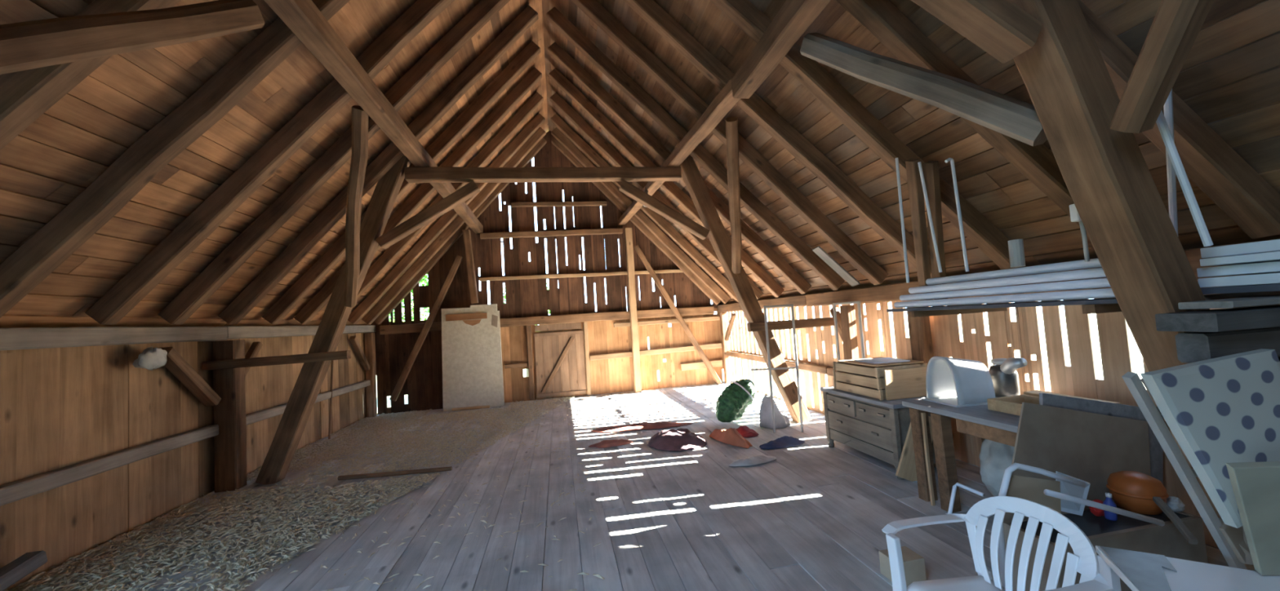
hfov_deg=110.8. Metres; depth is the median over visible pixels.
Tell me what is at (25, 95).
rafter
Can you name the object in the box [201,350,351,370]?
tie
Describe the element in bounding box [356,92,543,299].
rafter
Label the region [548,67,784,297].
rafter
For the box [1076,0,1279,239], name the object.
rafter
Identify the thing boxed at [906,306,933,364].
timber post
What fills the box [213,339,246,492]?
timber post
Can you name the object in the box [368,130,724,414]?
wall
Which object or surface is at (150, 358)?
rag
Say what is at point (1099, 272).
pipe
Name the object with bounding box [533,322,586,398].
door
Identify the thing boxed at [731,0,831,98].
wooden beam
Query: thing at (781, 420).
sack
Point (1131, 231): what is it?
leaning post
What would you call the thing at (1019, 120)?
wooden beam
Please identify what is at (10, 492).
wall rail
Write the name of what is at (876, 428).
dresser
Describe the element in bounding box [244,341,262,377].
brace
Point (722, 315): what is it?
timber post
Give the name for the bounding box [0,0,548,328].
ceiling
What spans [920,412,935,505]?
lath
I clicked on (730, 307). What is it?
wall plate
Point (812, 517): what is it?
floor
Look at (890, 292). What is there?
wall plate
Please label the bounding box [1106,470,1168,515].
tub
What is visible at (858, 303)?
frame
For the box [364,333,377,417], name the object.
timber post
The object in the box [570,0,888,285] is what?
rafter
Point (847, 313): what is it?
timber post
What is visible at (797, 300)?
wall plate
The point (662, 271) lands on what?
wall rail
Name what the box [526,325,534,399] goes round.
stud
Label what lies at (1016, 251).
tube
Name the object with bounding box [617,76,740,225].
purlin
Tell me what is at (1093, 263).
pipe
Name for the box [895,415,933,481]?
leaning board
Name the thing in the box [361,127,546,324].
rafter
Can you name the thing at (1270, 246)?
sheet
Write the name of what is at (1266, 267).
sheet
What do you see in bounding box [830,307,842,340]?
brace
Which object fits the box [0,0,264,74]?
wooden beam
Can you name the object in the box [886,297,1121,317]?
shelf
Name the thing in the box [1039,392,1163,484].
board
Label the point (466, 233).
post
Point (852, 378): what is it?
crate
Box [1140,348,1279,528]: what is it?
mattress
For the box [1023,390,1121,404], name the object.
plank
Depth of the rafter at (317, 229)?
5.44 m
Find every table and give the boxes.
[1003,502,1208,590]
[1095,545,1279,590]
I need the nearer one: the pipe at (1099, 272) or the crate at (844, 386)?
the pipe at (1099, 272)
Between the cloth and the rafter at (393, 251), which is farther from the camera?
the rafter at (393, 251)
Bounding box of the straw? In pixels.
[3,395,604,590]
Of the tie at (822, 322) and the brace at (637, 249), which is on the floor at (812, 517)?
the brace at (637, 249)
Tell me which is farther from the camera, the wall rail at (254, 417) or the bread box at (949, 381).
the wall rail at (254, 417)
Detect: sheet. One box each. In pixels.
[0,352,17,590]
[728,454,777,466]
[1196,261,1279,277]
[1197,272,1279,288]
[1200,239,1279,258]
[1200,251,1279,266]
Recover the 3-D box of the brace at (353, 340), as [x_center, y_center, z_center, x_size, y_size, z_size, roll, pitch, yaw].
[-5.505,1.144,8.682,0.102,0.712,0.686,-3,-3,-11]
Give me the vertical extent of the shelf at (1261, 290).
0.095 m
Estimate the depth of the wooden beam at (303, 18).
3.71 m
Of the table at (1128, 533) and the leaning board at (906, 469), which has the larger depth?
the leaning board at (906, 469)
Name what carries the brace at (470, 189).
attached to the leaning post at (276, 464)
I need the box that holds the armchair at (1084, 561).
[881,496,1115,590]
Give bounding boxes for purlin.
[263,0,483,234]
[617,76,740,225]
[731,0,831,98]
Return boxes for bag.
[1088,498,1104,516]
[1165,496,1185,511]
[1219,523,1253,564]
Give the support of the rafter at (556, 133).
attached to the ceiling at (1229, 77)
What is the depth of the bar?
2.25 m
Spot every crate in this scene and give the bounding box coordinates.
[832,361,927,377]
[832,370,884,390]
[832,380,886,400]
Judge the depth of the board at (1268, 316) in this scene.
1.79 m
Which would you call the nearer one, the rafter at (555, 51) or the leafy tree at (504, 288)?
the rafter at (555, 51)
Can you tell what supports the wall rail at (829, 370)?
attached to the wall at (1081, 379)
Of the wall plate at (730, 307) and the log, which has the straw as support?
the log
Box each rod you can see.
[895,157,909,283]
[917,161,942,272]
[944,157,968,271]
[1155,111,1213,246]
[1163,88,1177,235]
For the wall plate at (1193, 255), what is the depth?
2.67 m
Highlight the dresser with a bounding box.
[820,386,936,479]
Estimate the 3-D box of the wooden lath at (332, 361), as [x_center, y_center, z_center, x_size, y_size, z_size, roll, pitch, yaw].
[-5.222,1.728,7.458,0.031,1.308,0.389,-2,-3,-24]
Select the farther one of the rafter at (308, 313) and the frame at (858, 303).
the rafter at (308, 313)
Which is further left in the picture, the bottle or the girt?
the girt
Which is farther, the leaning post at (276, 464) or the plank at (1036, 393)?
the leaning post at (276, 464)
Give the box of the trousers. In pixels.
[759,435,804,448]
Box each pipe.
[893,288,1115,307]
[899,277,1111,301]
[908,267,1106,293]
[922,276,1105,293]
[925,257,1101,284]
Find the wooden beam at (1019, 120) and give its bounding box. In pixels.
[800,32,1047,146]
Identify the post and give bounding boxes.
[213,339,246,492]
[255,155,410,484]
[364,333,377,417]
[462,229,478,303]
[624,227,641,392]
[678,155,811,423]
[720,312,730,383]
[840,305,858,359]
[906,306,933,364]
[1009,0,1254,569]
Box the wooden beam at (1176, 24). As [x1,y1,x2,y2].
[1110,0,1214,133]
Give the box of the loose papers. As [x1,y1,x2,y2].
[853,357,910,364]
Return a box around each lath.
[328,360,333,439]
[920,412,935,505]
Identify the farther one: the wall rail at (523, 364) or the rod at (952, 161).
the wall rail at (523, 364)
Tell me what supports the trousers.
on the floor at (812, 517)
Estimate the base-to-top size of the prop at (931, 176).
1.114 m
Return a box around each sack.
[715,378,755,422]
[759,394,790,428]
[978,439,1014,496]
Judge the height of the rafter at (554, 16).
4.079 m
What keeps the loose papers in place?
on the board at (851, 361)
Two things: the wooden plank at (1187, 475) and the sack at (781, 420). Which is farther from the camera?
the sack at (781, 420)
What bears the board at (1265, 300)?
on the board at (1268, 316)
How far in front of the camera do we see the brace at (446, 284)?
9.30 m
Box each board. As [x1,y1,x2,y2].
[441,303,504,411]
[451,404,489,410]
[838,356,924,367]
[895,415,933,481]
[991,402,1151,579]
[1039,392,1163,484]
[1155,304,1279,332]
[1177,294,1279,309]
[1225,461,1279,575]
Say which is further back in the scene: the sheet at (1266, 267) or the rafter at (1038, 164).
the rafter at (1038, 164)
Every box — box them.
[878,546,926,585]
[920,355,995,407]
[1069,204,1089,262]
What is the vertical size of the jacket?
0.182 m
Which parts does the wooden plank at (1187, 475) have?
rail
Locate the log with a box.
[0,550,47,590]
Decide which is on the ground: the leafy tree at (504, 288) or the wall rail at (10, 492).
the leafy tree at (504, 288)
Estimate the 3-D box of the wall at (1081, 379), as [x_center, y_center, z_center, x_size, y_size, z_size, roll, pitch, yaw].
[3.266,0.791,4.443,0.040,1.910,12.840,-3,-3,-11]
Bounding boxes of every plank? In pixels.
[812,245,860,286]
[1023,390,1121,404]
[1121,371,1257,571]
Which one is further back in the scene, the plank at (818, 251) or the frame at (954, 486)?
the plank at (818, 251)
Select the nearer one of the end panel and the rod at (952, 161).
the rod at (952, 161)
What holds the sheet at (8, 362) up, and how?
attached to the wall at (75, 405)
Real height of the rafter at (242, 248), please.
4.074 m
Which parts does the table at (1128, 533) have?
lid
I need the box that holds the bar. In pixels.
[1152,496,1197,544]
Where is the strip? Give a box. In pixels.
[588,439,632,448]
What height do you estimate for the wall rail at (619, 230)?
0.129 m
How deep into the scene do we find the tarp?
5.61 m
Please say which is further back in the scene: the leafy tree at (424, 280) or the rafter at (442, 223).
the leafy tree at (424, 280)
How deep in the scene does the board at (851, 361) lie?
4.58 m
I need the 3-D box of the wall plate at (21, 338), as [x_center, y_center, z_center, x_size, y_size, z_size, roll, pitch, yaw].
[-4.114,0.171,0.937,0.172,0.169,8.550,-3,-3,-11]
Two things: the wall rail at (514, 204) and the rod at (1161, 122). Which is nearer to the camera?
the rod at (1161, 122)
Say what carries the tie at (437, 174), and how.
attached to the leaning post at (276, 464)
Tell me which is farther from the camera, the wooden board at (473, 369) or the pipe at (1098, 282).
the wooden board at (473, 369)
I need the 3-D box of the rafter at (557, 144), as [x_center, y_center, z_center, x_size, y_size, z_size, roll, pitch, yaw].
[-0.056,-1.719,10.304,3.765,4.076,0.140,-3,-3,-7]
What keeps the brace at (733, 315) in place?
attached to the timber post at (722, 315)
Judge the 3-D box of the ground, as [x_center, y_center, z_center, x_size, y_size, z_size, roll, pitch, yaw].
[0.156,2.492,-0.133,120.000,0.100,120.000,-3,-3,-11]
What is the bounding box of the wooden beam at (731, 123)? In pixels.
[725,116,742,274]
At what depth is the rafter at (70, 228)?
3.07 m
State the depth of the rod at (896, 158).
3.52 m
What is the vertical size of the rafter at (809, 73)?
4.083 m
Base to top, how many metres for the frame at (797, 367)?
1.725 m
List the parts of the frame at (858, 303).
leg, leg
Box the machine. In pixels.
[988,357,1026,397]
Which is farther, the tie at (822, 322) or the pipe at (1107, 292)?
the tie at (822, 322)
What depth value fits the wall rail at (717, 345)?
10.25 m
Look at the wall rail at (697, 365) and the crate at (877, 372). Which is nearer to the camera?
the crate at (877, 372)
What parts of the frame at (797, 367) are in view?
leg, leg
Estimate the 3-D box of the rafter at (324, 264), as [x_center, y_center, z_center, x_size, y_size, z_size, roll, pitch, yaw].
[-3.242,-1.733,6.293,3.757,4.075,0.135,-3,-3,-11]
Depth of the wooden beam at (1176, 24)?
1.71 m
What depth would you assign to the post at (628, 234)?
10.07 m
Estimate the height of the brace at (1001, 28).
0.565 m
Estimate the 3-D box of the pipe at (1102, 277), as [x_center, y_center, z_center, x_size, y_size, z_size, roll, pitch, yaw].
[2.510,-0.092,3.047,0.053,0.052,1.380,-3,-3,-11]
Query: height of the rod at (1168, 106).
0.734 m
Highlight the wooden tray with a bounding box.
[986,394,1039,415]
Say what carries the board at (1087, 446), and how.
on the floor at (812, 517)
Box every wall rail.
[0,424,218,506]
[245,379,370,425]
[479,269,683,281]
[480,227,622,239]
[504,362,527,368]
[511,200,607,207]
[589,342,721,360]
[613,315,719,327]
[680,359,722,370]
[726,351,830,374]
[826,367,1169,431]
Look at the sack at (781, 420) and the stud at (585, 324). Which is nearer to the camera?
the sack at (781, 420)
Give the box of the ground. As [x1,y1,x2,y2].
[376,312,1146,413]
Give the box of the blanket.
[590,421,693,432]
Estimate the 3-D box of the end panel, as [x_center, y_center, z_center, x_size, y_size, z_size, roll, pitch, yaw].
[2.679,0.871,4.396,0.530,0.291,0.020,-3,-3,-11]
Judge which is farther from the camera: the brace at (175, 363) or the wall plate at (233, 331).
the wall plate at (233, 331)
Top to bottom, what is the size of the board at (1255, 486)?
0.525 m
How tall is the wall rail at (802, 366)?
0.116 m
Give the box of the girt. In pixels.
[379,306,714,334]
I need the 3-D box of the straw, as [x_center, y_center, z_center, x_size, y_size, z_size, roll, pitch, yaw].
[-2.794,2.095,5.522,4.256,0.050,8.179,-3,-3,-11]
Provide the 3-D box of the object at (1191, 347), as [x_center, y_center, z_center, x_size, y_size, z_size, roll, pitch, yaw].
[2.997,0.196,1.998,1.320,0.127,0.103,-3,-3,-11]
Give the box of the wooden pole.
[337,466,452,479]
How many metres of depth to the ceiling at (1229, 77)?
3.64 m
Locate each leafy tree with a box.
[388,273,429,322]
[502,283,550,376]
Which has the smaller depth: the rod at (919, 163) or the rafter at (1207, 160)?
the rafter at (1207, 160)
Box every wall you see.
[0,333,366,590]
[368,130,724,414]
[723,280,1278,547]
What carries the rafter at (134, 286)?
attached to the ceiling at (58, 156)
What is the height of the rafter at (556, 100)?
4.080 m
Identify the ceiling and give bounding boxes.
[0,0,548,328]
[542,0,1279,304]
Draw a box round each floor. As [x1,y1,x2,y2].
[9,382,1229,590]
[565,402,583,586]
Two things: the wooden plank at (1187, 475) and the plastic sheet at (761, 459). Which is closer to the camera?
the wooden plank at (1187, 475)
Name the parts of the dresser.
drawer, drawer, drawer, handle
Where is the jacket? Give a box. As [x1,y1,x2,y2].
[709,427,752,448]
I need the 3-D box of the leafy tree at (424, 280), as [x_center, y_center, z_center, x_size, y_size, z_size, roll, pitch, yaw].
[-6.246,0.710,12.241,3.110,5.572,3.042,-3,-3,-13]
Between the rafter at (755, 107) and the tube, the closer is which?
the tube
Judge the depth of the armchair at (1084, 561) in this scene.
1.95 m
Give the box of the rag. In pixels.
[132,346,167,370]
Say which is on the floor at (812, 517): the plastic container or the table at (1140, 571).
the table at (1140, 571)
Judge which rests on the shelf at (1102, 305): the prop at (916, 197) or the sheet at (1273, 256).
the prop at (916, 197)
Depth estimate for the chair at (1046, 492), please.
2.17 m
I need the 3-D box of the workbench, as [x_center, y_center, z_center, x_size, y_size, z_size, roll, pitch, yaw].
[2.839,1.259,3.392,0.906,0.801,1.070,-3,-3,-11]
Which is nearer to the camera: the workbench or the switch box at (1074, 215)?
the switch box at (1074, 215)
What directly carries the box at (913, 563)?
on the floor at (812, 517)
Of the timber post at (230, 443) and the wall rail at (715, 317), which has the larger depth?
the wall rail at (715, 317)
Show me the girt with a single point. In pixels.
(591, 317)
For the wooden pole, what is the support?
on the floor at (812, 517)
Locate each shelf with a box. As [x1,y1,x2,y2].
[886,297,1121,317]
[1200,283,1279,300]
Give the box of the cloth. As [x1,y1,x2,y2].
[736,425,758,437]
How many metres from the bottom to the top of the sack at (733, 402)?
0.612 m
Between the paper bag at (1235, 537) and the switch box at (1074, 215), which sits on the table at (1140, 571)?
the paper bag at (1235, 537)
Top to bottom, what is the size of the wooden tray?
0.083 m
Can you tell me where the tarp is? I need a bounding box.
[647,427,706,451]
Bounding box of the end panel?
[883,366,927,399]
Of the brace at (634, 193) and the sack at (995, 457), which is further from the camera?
the brace at (634, 193)
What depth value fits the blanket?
6.61 m
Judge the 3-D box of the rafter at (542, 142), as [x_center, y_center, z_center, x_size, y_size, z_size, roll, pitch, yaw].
[-3.867,-1.513,9.679,3.757,4.073,0.131,-3,-3,-11]
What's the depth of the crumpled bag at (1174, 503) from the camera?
2.50 m
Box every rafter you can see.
[0,0,181,150]
[0,0,350,317]
[84,0,454,324]
[158,0,510,324]
[217,5,538,324]
[262,40,540,324]
[293,67,542,324]
[347,113,545,324]
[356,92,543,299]
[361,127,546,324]
[373,137,546,324]
[546,7,844,290]
[547,42,811,293]
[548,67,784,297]
[549,93,763,299]
[550,113,737,302]
[551,127,730,303]
[551,137,720,304]
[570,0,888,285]
[622,0,932,278]
[710,0,1010,269]
[835,0,1087,233]
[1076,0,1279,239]
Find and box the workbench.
[902,396,1019,512]
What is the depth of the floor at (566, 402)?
3.92 m
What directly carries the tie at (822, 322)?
attached to the wall at (1081, 379)
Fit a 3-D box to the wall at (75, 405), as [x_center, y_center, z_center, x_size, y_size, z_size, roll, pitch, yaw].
[-4.545,1.201,2.976,0.040,1.910,12.840,-3,-3,-11]
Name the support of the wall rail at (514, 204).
attached to the wall at (523, 297)
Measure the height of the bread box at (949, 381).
0.385 m
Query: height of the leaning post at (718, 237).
4.027 m
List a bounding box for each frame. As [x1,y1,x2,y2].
[751,303,803,432]
[832,301,865,361]
[947,482,984,513]
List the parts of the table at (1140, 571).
leg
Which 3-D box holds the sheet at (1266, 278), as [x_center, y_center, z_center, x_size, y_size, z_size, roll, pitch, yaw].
[3.040,-0.104,1.688,0.520,0.045,1.000,-3,-3,-11]
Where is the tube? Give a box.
[1008,239,1025,267]
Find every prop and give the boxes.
[905,158,933,300]
[923,160,947,299]
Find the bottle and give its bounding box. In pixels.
[1102,492,1117,520]
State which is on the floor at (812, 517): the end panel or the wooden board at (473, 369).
the wooden board at (473, 369)
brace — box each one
[158,346,221,406]
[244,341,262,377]
[349,335,370,370]
[375,180,480,248]
[389,254,462,400]
[618,180,709,239]
[633,244,721,384]
[724,313,736,341]
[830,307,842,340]
[910,0,1043,63]
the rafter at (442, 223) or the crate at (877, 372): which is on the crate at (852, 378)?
the crate at (877, 372)
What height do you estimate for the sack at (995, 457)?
0.612 m
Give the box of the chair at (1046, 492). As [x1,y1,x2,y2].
[998,462,1164,587]
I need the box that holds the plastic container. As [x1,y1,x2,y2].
[1055,471,1090,515]
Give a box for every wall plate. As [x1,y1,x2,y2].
[0,326,227,350]
[223,324,376,338]
[716,302,742,311]
[757,294,806,308]
[805,280,919,306]
[1183,238,1279,279]
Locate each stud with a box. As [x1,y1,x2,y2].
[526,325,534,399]
[582,321,591,395]
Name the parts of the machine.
spout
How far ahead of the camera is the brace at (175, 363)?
4.63 m
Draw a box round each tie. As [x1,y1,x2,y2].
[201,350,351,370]
[404,166,681,182]
[746,317,834,331]
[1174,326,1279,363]
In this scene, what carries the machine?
on the workbench
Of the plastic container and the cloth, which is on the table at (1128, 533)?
the plastic container
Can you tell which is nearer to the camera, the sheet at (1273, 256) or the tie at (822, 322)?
the sheet at (1273, 256)
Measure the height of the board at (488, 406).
0.054 m
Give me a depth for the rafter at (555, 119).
9.08 m

